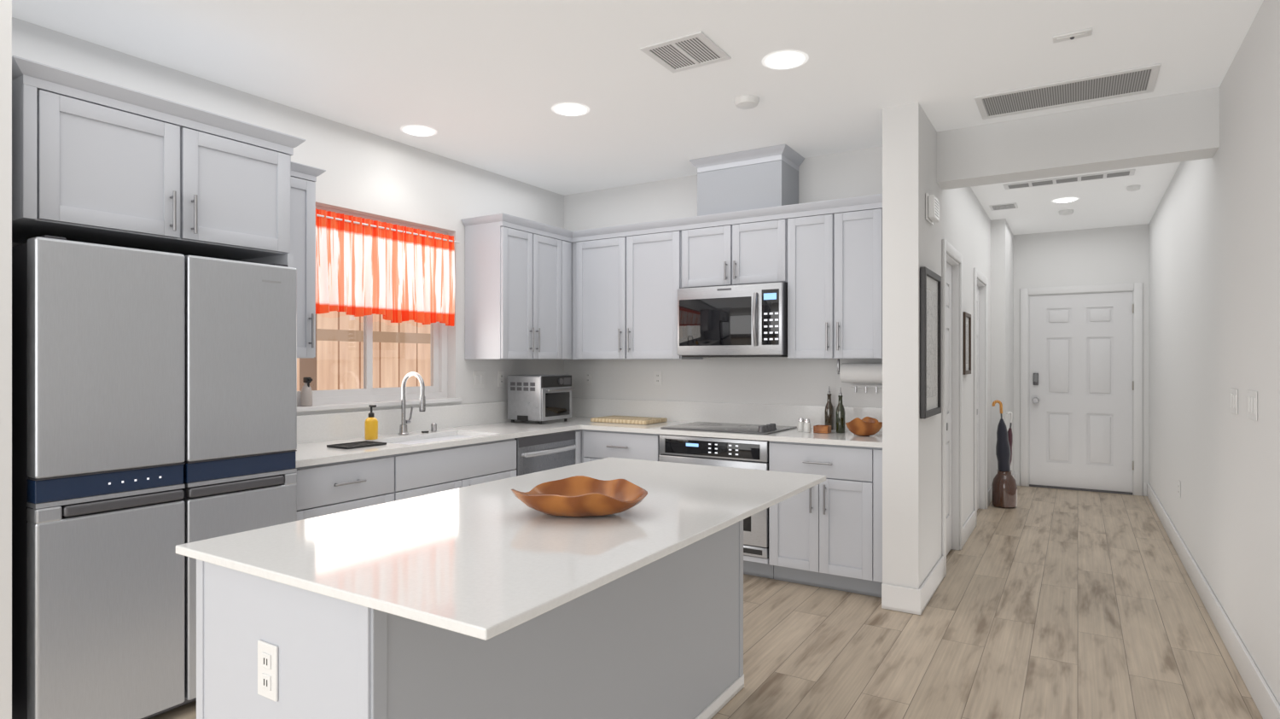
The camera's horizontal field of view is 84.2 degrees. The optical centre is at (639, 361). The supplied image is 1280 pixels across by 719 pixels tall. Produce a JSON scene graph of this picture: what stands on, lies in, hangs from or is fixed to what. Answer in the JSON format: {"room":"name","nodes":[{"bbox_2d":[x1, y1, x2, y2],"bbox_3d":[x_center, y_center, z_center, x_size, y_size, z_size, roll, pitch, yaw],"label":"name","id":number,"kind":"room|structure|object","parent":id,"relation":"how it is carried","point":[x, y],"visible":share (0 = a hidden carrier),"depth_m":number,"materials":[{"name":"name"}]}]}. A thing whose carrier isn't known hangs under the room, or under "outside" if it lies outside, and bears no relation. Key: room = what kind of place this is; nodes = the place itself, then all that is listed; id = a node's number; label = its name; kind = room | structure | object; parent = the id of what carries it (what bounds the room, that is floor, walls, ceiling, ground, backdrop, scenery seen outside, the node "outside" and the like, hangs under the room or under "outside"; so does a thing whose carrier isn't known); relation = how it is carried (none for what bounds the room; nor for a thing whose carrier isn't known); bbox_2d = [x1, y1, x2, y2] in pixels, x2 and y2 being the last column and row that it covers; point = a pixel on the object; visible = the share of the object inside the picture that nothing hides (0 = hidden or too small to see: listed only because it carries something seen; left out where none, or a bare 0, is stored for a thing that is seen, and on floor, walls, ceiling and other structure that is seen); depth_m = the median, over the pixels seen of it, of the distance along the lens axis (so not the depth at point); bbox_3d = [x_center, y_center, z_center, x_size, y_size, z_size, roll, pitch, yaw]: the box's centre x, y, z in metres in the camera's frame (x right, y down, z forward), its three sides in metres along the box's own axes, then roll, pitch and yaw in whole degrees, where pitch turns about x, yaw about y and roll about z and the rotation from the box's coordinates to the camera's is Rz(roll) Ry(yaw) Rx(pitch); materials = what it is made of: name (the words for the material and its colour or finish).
{"room":"kitchen","nodes":[
{"label":"kitchen","id":0,"kind":"room"},
{"bbox_2d":[296,310,430,390],"bbox_3d":[-2.512,0.080,5.570,0.111,2.500,4.434,0,0,32],"label":"fence","id":1,"kind":"object","parent":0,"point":[379,350],"depth_m":5.91,"materials":[{"name":"brown wood"}]},
{"bbox_2d":[11,0,1263,234],"bbox_3d":[-0.391,-1.420,3.551,5.900,0.100,11.930,0,0,32],"label":"ceiling","id":2,"kind":"structure","parent":0,"point":[485,84],"depth_m":3.28,"materials":[{"name":"white paint"}]},
{"bbox_2d":[400,124,436,136],"bbox_3d":[-1.310,-1.365,4.195,0.210,0.010,0.210,0,0,32],"label":"recessed light","id":3,"kind":"object","parent":2,"relation":"in","point":[418,130],"visible":1,"depth_m":4.18,"materials":[{"name":"white plastic"}]},
{"bbox_2d":[551,102,589,116],"bbox_3d":[-0.376,-1.365,3.842,0.210,0.010,0.210,0,0,32],"label":"recessed light","id":4,"kind":"object","parent":2,"relation":"in","point":[572,109],"visible":1,"depth_m":3.82,"materials":[{"name":"white plastic"}]},
{"bbox_2d":[640,30,731,73],"bbox_3d":[0.204,-1.365,3.136,0.300,0.008,0.300,0,0,32],"label":"ceiling vent","id":5,"kind":"object","parent":2,"relation":"in","point":[689,51],"visible":1,"depth_m":3.13,"materials":[{"name":"white metal"}]},
{"bbox_2d":[734,94,759,109],"bbox_3d":[0.558,-1.351,3.699,0.130,0.036,0.130,0,0,32],"label":"smoke detector","id":6,"kind":"object","parent":2,"relation":"attached to","point":[747,101],"visible":1,"depth_m":3.66,"materials":[{"name":"white plastic"}]},
{"bbox_2d":[762,49,808,69],"bbox_3d":[0.658,-1.365,3.214,0.210,0.010,0.210,0,0,32],"label":"recessed light","id":7,"kind":"object","parent":2,"relation":"in","point":[788,59],"visible":1,"depth_m":3.20,"materials":[{"name":"white plastic"}]},
{"bbox_2d":[989,202,1018,210],"bbox_3d":[3.203,-1.366,6.238,0.210,0.008,0.220,0,0,32],"label":"ceiling vent","id":8,"kind":"object","parent":2,"relation":"in","point":[1002,206],"visible":1,"depth_m":6.23,"materials":[{"name":"white metal"}]},
{"bbox_2d":[1051,197,1079,203],"bbox_3d":[3.593,-1.365,5.985,0.210,0.010,0.210,0,0,32],"label":"recessed light","id":9,"kind":"object","parent":2,"relation":"in","point":[1065,200],"visible":1,"depth_m":5.96,"materials":[{"name":"white"}]},
{"bbox_2d":[1058,209,1073,215],"bbox_3d":[3.861,-1.351,6.418,0.120,0.036,0.120,0,0,32],"label":"smoke detector","id":10,"kind":"object","parent":2,"relation":"attached to","point":[1067,212],"visible":1,"depth_m":6.38,"materials":[{"name":"white plastic"}]},
{"bbox_2d":[974,63,1161,119],"bbox_3d":[2.156,-1.365,3.611,0.780,0.010,0.380,0,0,32],"label":"ceiling vent","id":11,"kind":"object","parent":2,"relation":"in","point":[1112,84],"visible":0.98,"depth_m":3.59,"materials":[{"name":"white metal"}]},
{"bbox_2d":[1003,168,1135,189],"bbox_3d":[3.205,-1.366,5.319,0.840,0.008,0.180,0,0,32],"label":"ceiling vent","id":12,"kind":"object","parent":2,"relation":"in","point":[1075,178],"visible":0.98,"depth_m":5.29,"materials":[{"name":"white metal"}]},
{"bbox_2d":[1053,28,1092,42],"bbox_3d":[1.807,-1.359,2.962,0.140,0.020,0.060,0,0,32],"label":"ceiling sensor","id":13,"kind":"object","parent":2,"relation":"attached to","point":[1073,35],"visible":1,"depth_m":2.95,"materials":[{"name":"white plastic"}]},
{"bbox_2d":[1126,184,1140,191],"bbox_3d":[3.848,-1.351,5.522,0.090,0.036,0.090,0,0,32],"label":"smoke detector","id":14,"kind":"object","parent":2,"relation":"attached to","point":[1133,188],"visible":1,"depth_m":5.49,"materials":[{"name":"white plastic"}]},
{"bbox_2d":[0,0,1279,718],"bbox_3d":[-0.391,-0.020,3.551,5.900,2.700,11.930,0,0,32],"label":"wall","id":15,"kind":"structure","parent":0,"point":[1198,256],"depth_m":3.93,"materials":[{"name":"white paint"}]},
{"bbox_2d":[11,55,203,251],"bbox_3d":[-2.160,-0.731,2.731,0.647,0.512,0.545,0,0,32],"label":"upper cabinet","id":16,"kind":"object","parent":15,"relation":"attached to","point":[97,161],"depth_m":2.54,"materials":[{"name":"grey wood"}]},
{"bbox_2d":[165,110,298,263],"bbox_3d":[-1.944,-0.731,3.080,0.647,0.512,0.520,0,0,32],"label":"upper cabinet","id":17,"kind":"object","parent":15,"relation":"attached to","point":[251,178],"depth_m":2.98,"materials":[{"name":"grey wood"}]},
{"bbox_2d":[266,162,322,357],"bbox_3d":[-1.852,-0.504,3.515,0.347,0.967,0.308,0,0,32],"label":"upper cabinet","id":18,"kind":"object","parent":15,"relation":"attached to","point":[305,264],"depth_m":3.51,"materials":[{"name":"grey wood"}]},
{"bbox_2d":[296,204,462,412],"bbox_3d":[-1.624,-0.309,4.337,0.168,1.159,1.290,0,0,32],"label":"window","id":19,"kind":"structure","parent":15,"relation":"in","point":[369,393],"depth_m":4.36,"materials":[{"name":"white"}]},
{"bbox_2d":[300,377,312,406],"bbox_3d":[-1.839,0.163,3.917,0.076,0.160,0.060,0,0,32],"label":"spray bottle","id":20,"kind":"object","parent":19,"relation":"on","point":[306,395],"visible":1,"depth_m":3.90,"materials":[{"name":"grey plastic"}]},
{"bbox_2d":[315,208,459,325],"bbox_3d":[-1.554,-0.543,4.276,0.064,0.604,1.250,0,0,32],"label":"valance curtain","id":21,"kind":"object","parent":19,"relation":"attached to","point":[394,273],"visible":0.9,"depth_m":4.28,"materials":[{"name":"fabric"}]},
{"bbox_2d":[296,401,517,442],"bbox_3d":[-1.347,0.364,4.647,0.018,0.150,2.766,0,0,32],"label":"backsplash","id":22,"kind":"structure","parent":15,"relation":"attached to","point":[339,425],"depth_m":4.37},
{"bbox_2d":[472,370,485,388],"bbox_3d":[-1.133,0.123,5.004,0.008,0.123,0.120,0,0,32],"label":"light switch","id":23,"kind":"object","parent":15,"relation":"attached to","point":[479,379],"depth_m":5.00,"materials":[{"name":"white plastic"}]},
{"bbox_2d":[498,370,504,386],"bbox_3d":[-1.017,0.122,5.193,0.007,0.115,0.065,0,0,32],"label":"electrical outlet","id":24,"kind":"object","parent":15,"relation":"attached to","point":[501,373],"depth_m":5.19,"materials":[{"name":"white plastic"}]},
{"bbox_2d":[462,212,541,359],"bbox_3d":[-0.964,-0.500,4.951,0.347,0.960,0.369,0,0,32],"label":"upper cabinet","id":25,"kind":"object","parent":15,"relation":"attached to","point":[503,251],"depth_m":4.82,"materials":[{"name":"grey wood"}]},
{"bbox_2d":[541,222,571,359],"bbox_3d":[-0.789,-0.500,5.234,0.347,0.960,0.521,0,0,32],"label":"upper cabinet","id":26,"kind":"object","parent":15,"relation":"attached to","point":[555,241],"depth_m":5.20,"materials":[{"name":"grey wood"}]},
{"bbox_2d":[584,370,591,383],"bbox_3d":[-0.418,0.125,5.696,0.070,0.110,0.007,0,0,32],"label":"outlet","id":27,"kind":"object","parent":15,"relation":"attached to","point":[587,373],"depth_m":5.69,"materials":[{"name":"white plastic"}]},
{"bbox_2d":[571,223,633,359],"bbox_3d":[-0.200,-0.500,5.359,0.564,0.960,0.347,0,0,32],"label":"upper cabinet","id":28,"kind":"object","parent":15,"relation":"attached to","point":[602,258],"depth_m":5.21,"materials":[{"name":"grey wood"}]},
{"bbox_2d":[653,371,662,384],"bbox_3d":[0.135,0.121,5.354,0.070,0.107,0.007,0,0,32],"label":"outlet","id":29,"kind":"object","parent":15,"relation":"attached to","point":[657,377],"depth_m":5.35,"materials":[{"name":"white plastic"}]},
{"bbox_2d":[633,217,703,359],"bbox_3d":[0.151,-0.500,5.142,0.506,0.960,0.347,0,0,32],"label":"upper cabinet","id":30,"kind":"object","parent":15,"relation":"attached to","point":[656,244],"depth_m":4.97,"materials":[{"name":"grey wood"}]},
{"bbox_2d":[680,209,738,287],"bbox_3d":[0.555,-0.743,4.893,0.435,0.475,0.347,0,0,32],"label":"upper cabinet","id":31,"kind":"object","parent":15,"relation":"attached to","point":[709,241],"depth_m":4.74,"materials":[{"name":"grey wood"}]},
{"bbox_2d":[677,281,787,357],"bbox_3d":[0.662,-0.268,4.757,0.744,0.470,0.463,0,0,32],"label":"microwave","id":32,"kind":"object","parent":31,"relation":"attached to","point":[737,320],"visible":1,"depth_m":4.58,"materials":[{"name":"grey metal"}]},
{"bbox_2d":[571,397,882,431],"bbox_3d":[0.522,0.364,5.107,2.678,0.150,0.018,0,0,32],"label":"backsplash","id":33,"kind":"structure","parent":15,"relation":"attached to","point":[747,413],"depth_m":5.08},
{"bbox_2d":[694,144,800,215],"bbox_3d":[0.731,-1.174,4.796,0.600,0.388,0.327,0,0,32],"label":"cover","id":34,"kind":"object","parent":15,"relation":"attached to","point":[768,176],"depth_m":4.64,"materials":[{"name":"grey wood"}]},
{"bbox_2d":[738,202,786,284],"bbox_3d":[0.828,-0.743,4.724,0.432,0.475,0.347,0,0,32],"label":"upper cabinet","id":35,"kind":"object","parent":15,"relation":"attached to","point":[762,229],"depth_m":4.55,"materials":[{"name":"grey wood"}]},
{"bbox_2d":[786,197,844,359],"bbox_3d":[1.165,-0.500,4.516,0.353,0.960,0.347,0,0,32],"label":"upper cabinet","id":36,"kind":"object","parent":15,"relation":"attached to","point":[815,229],"depth_m":4.37,"materials":[{"name":"grey wood"}]},
{"bbox_2d":[837,358,882,383],"bbox_3d":[1.409,0.055,4.419,0.350,0.150,0.124,0,0,32],"label":"paper towel holder","id":37,"kind":"object","parent":36,"relation":"attached to","point":[861,372],"visible":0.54,"depth_m":4.39,"materials":[{"name":"white paper"}]},
{"bbox_2d":[844,193,882,358],"bbox_3d":[1.396,-0.500,4.372,0.416,0.960,0.347,0,0,32],"label":"upper cabinet","id":38,"kind":"object","parent":15,"relation":"attached to","point":[863,214],"depth_m":4.21,"materials":[{"name":"grey wood"}]},
{"bbox_2d":[850,384,882,392],"bbox_3d":[1.501,0.170,4.501,0.320,0.050,0.019,0,0,32],"label":"hook rail","id":39,"kind":"object","parent":15,"relation":"attached to","point":[856,386],"visible":0.52,"depth_m":4.53,"materials":[{"name":"white metal"}]},
{"bbox_2d":[912,555,943,614],"bbox_3d":[1.668,1.262,4.045,0.013,0.134,0.764,0,0,32],"label":"baseboard","id":40,"kind":"structure","parent":15,"relation":"attached to","point":[921,596],"depth_m":3.90,"materials":[{"name":"white wood"}]},
{"bbox_2d":[919,266,941,418],"bbox_3d":[1.632,-0.102,3.970,0.028,0.805,0.510,0,0,32],"label":"picture frame","id":41,"kind":"object","parent":15,"relation":"attached to","point":[930,342],"visible":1,"depth_m":3.92,"materials":[{"name":"black wood"}]},
{"bbox_2d":[925,192,939,225],"bbox_3d":[1.641,-0.858,3.970,0.044,0.145,0.200,0,0,32],"label":"door chime","id":42,"kind":"object","parent":15,"relation":"attached to","point":[932,209],"visible":1,"depth_m":3.90,"materials":[{"name":"white plastic"}]},
{"bbox_2d":[942,238,962,576],"bbox_3d":[2.044,0.283,4.744,0.115,2.091,0.814,0,0,32],"label":"hall door","id":43,"kind":"structure","parent":15,"relation":"in","point":[952,403],"depth_m":5.00,"materials":[{"name":"white wood"}]},
{"bbox_2d":[962,311,971,374],"bbox_3d":[2.406,-0.135,5.223,0.028,0.450,0.325,0,0,32],"label":"picture frame","id":44,"kind":"object","parent":15,"relation":"attached to","point":[966,343],"visible":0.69,"depth_m":5.22,"materials":[{"name":"brown"}]},
{"bbox_2d":[962,510,975,546],"bbox_3d":[2.497,1.262,5.386,0.013,0.134,0.750,0,0,32],"label":"baseboard","id":45,"kind":"structure","parent":15,"relation":"attached to","point":[968,527],"depth_m":5.36,"materials":[{"name":"white wood"}]},
{"bbox_2d":[973,267,987,526],"bbox_3d":[2.888,0.283,6.109,0.115,2.091,0.884,0,0,32],"label":"hall door","id":46,"kind":"structure","parent":15,"relation":"in","point":[980,394],"depth_m":6.40,"materials":[{"name":"white wood"}]},
{"bbox_2d":[987,485,991,506],"bbox_3d":[3.278,1.262,6.649,0.013,0.134,0.439,0,0,32],"label":"baseboard","id":47,"kind":"structure","parent":15,"relation":"attached to","point":[989,492],"depth_m":6.61,"materials":[{"name":"white wood"}]},
{"bbox_2d":[1012,472,1019,485],"bbox_3d":[3.777,1.262,7.197,0.043,0.134,1.043,0,0,32],"label":"baseboard","id":48,"kind":"structure","parent":15,"relation":"attached to","point":[1016,475],"depth_m":7.62,"materials":[{"name":"white wood"}]},
{"bbox_2d":[1020,282,1142,495],"bbox_3d":[4.560,0.271,7.354,1.071,2.117,0.195,0,0,32],"label":"front door","id":49,"kind":"structure","parent":15,"relation":"in","point":[1081,388],"depth_m":7.32,"materials":[{"name":"white painted wood"},{"name":"dark grey metal"}]},
{"bbox_2d":[1178,479,1180,497],"bbox_3d":[3.721,0.875,4.889,0.007,0.110,0.070,0,0,32],"label":"outlet","id":50,"kind":"object","parent":15,"relation":"attached to","point":[1178,488],"visible":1,"depth_m":4.88,"materials":[{"name":"white plastic"}]},
{"bbox_2d":[1143,482,1279,718],"bbox_3d":[1.975,1.262,2.094,0.039,0.134,11.619,0,0,32],"label":"baseboard","id":51,"kind":"structure","parent":15,"relation":"attached to","point":[1265,701],"depth_m":3.33,"materials":[{"name":"white wood"}]},
{"bbox_2d":[1229,388,1238,413],"bbox_3d":[2.664,0.174,3.179,0.008,0.110,0.150,0,0,32],"label":"light switch","id":52,"kind":"object","parent":15,"relation":"attached to","point":[1234,392],"depth_m":3.16,"materials":[{"name":"white plastic"}]},
{"bbox_2d":[1246,389,1257,420],"bbox_3d":[2.459,0.172,2.847,0.008,0.115,0.170,0,0,32],"label":"light switch","id":53,"kind":"object","parent":15,"relation":"attached to","point":[1252,403],"depth_m":2.83,"materials":[{"name":"white plastic"}]},
{"bbox_2d":[149,485,1262,718],"bbox_3d":[-0.076,1.380,4.062,5.900,0.100,13.130,0,0,32],"label":"floor","id":54,"kind":"structure","parent":0,"point":[1054,603],"depth_m":3.42,"materials":[{"name":"brown wood"}]},
{"bbox_2d":[11,234,296,718],"bbox_3d":[-2.007,0.457,2.845,0.714,1.743,0.900,0,0,32],"label":"refrigerator","id":55,"kind":"object","parent":54,"relation":"on","point":[154,409],"visible":0.96,"depth_m":2.51,"materials":[{"name":"grey metal"}]},
{"bbox_2d":[296,452,407,520],"bbox_3d":[-1.660,0.899,3.565,0.622,0.860,0.656,0,0,32],"label":"base cabinet","id":56,"kind":"object","parent":54,"relation":"on","point":[334,487],"depth_m":3.40,"materials":[{"name":"grey wood"}]},
{"bbox_2d":[295,414,590,469],"bbox_3d":[-1.083,0.455,4.484,0.638,0.030,2.766,0,0,32],"label":"countertop","id":57,"kind":"structure","parent":56,"relation":"on","point":[307,453],"depth_m":4.07,"materials":[{"name":"white stone"}]},
{"bbox_2d":[326,440,386,448],"bbox_3d":[-1.483,0.433,3.715,0.170,0.011,0.240,0,0,32],"label":"tray","id":58,"kind":"object","parent":57,"relation":"on","point":[356,445],"visible":1,"depth_m":3.70,"materials":[{"name":"grey plastic"}]},
{"bbox_2d":[364,404,378,439],"bbox_3d":[-1.529,0.341,4.031,0.072,0.196,0.072,0,0,32],"label":"soap bottle","id":59,"kind":"object","parent":57,"relation":"on","point":[371,427],"visible":1,"depth_m":4.01,"materials":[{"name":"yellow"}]},
{"bbox_2d":[398,371,436,434],"bbox_3d":[-1.314,0.248,4.356,0.215,0.381,0.278,0,0,32],"label":"faucet","id":60,"kind":"object","parent":57,"relation":"on","point":[403,428],"visible":1,"depth_m":4.29,"materials":[{"name":"silver metal"}]},
{"bbox_2d":[384,431,476,442],"bbox_3d":[-1.205,0.564,4.166,0.394,0.212,0.724,0,0,32],"label":"sink","id":61,"kind":"object","parent":57,"relation":"in","point":[448,434],"depth_m":4.36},
{"bbox_2d":[507,374,574,424],"bbox_3d":[-0.719,0.267,5.198,0.371,0.344,0.352,0,0,32],"label":"toaster oven","id":62,"kind":"object","parent":57,"relation":"on","point":[539,398],"visible":1,"depth_m":5.08,"materials":[{"name":"silver metal"}]},
{"bbox_2d":[407,438,516,497],"bbox_3d":[-1.274,0.899,4.189,0.622,0.860,0.930,0,0,32],"label":"base cabinet","id":63,"kind":"object","parent":54,"relation":"on","point":[433,470],"depth_m":4.01,"materials":[{"name":"grey wood"}]},
{"bbox_2d":[196,521,744,718],"bbox_3d":[-0.328,0.894,2.304,0.661,0.868,1.805,0,0,32],"label":"kitchen island","id":64,"kind":"object","parent":54,"relation":"on","point":[665,640],"depth_m":1.70,"materials":[{"name":"grey wood"}]},
{"bbox_2d":[175,456,826,644],"bbox_3d":[-0.197,0.450,2.226,1.015,0.020,1.860,0,0,32],"label":"island countertop","id":65,"kind":"structure","parent":64,"relation":"on","point":[476,562],"depth_m":1.72,"materials":[{"name":"white stone"}]},
{"bbox_2d":[510,475,647,516],"bbox_3d":[-0.174,0.397,2.053,0.367,0.084,0.343,0,0,32],"label":"bowl","id":66,"kind":"object","parent":65,"relation":"on","point":[578,496],"visible":1,"depth_m":1.98,"materials":[{"name":"brown wood"}]},
{"bbox_2d":[515,430,575,476],"bbox_3d":[-0.820,0.901,4.810,0.627,0.855,0.592,0,0,32],"label":"dishwasher","id":67,"kind":"object","parent":54,"relation":"on","point":[539,452],"visible":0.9,"depth_m":4.63,"materials":[{"name":"grey metal"}]},
{"bbox_2d":[575,428,701,464],"bbox_3d":[-0.011,0.899,5.057,0.653,0.860,0.663,0,0,32],"label":"base cabinet","id":68,"kind":"object","parent":54,"relation":"on","point":[591,444],"depth_m":4.83,"materials":[{"name":"grey wood"}]},
{"bbox_2d":[658,434,773,578],"bbox_3d":[0.574,0.901,4.661,0.749,0.855,0.628,0,0,32],"label":"wall oven","id":69,"kind":"object","parent":54,"relation":"on","point":[752,454],"visible":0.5,"depth_m":4.37,"materials":[{"name":"grey metal"}]},
{"bbox_2d":[768,442,882,597],"bbox_3d":[1.217,0.899,4.333,0.680,0.860,0.602,0,0,32],"label":"base cabinet","id":70,"kind":"object","parent":54,"relation":"on","point":[827,532],"depth_m":4.06,"materials":[{"name":"grey wood"}]},
{"bbox_2d":[581,421,882,448],"bbox_3d":[0.626,0.455,4.685,2.058,0.030,0.628,0,0,32],"label":"countertop","id":71,"kind":"structure","parent":70,"relation":"on","point":[875,441],"depth_m":4.32,"materials":[{"name":"white stone"}]},
{"bbox_2d":[590,415,667,424],"bbox_3d":[-0.082,0.425,5.212,0.480,0.029,0.300,0,0,32],"label":"cutting board","id":72,"kind":"object","parent":71,"relation":"on","point":[632,420],"visible":1,"depth_m":5.13,"materials":[{"name":"brown wood"}]},
{"bbox_2d":[660,421,797,434],"bbox_3d":[0.594,0.416,4.717,0.750,0.045,0.530,0,0,32],"label":"cooktop","id":73,"kind":"object","parent":71,"relation":"in","point":[744,427],"visible":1,"depth_m":4.62,"materials":[{"name":"black glass"}]},
{"bbox_2d":[797,417,811,432],"bbox_3d":[1.036,0.396,4.468,0.048,0.086,0.122,0,0,-16],"label":"pepper shaker","id":74,"kind":"object","parent":71,"relation":"on","point":[803,426],"visible":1,"depth_m":4.42,"materials":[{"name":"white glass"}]},
{"bbox_2d":[813,424,831,433],"bbox_3d":[1.133,0.416,4.402,0.090,0.045,0.080,0,0,32],"label":"caddy","id":75,"kind":"object","parent":71,"relation":"on","point":[822,428],"visible":1,"depth_m":4.37,"materials":[{"name":"brown wood"}]},
{"bbox_2d":[824,385,833,430],"bbox_3d":[1.230,0.298,4.606,0.058,0.282,0.058,0,0,32],"label":"oil bottle","id":76,"kind":"object","parent":71,"relation":"on","point":[829,415],"visible":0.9,"depth_m":4.59,"materials":[{"name":"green glass"}]},
{"bbox_2d":[835,387,845,432],"bbox_3d":[1.246,0.298,4.403,0.058,0.282,0.058,0,0,32],"label":"oil bottle","id":77,"kind":"object","parent":71,"relation":"on","point":[840,419],"visible":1,"depth_m":4.38,"materials":[{"name":"green glass"}]},
{"bbox_2d":[845,416,882,436],"bbox_3d":[1.342,0.383,4.227,0.207,0.112,0.185,0,0,32],"label":"bowl","id":78,"kind":"object","parent":71,"relation":"on","point":[867,426],"visible":1,"depth_m":4.17,"materials":[{"name":"brown wood"}]},
{"bbox_2d":[991,400,1017,507],"bbox_3d":[3.354,0.839,6.520,0.206,0.980,0.206,0,0,32],"label":"umbrella stand","id":79,"kind":"object","parent":54,"relation":"on","point":[1003,489],"visible":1,"depth_m":6.47,"materials":[{"name":"brown ceramic"}]}
]}

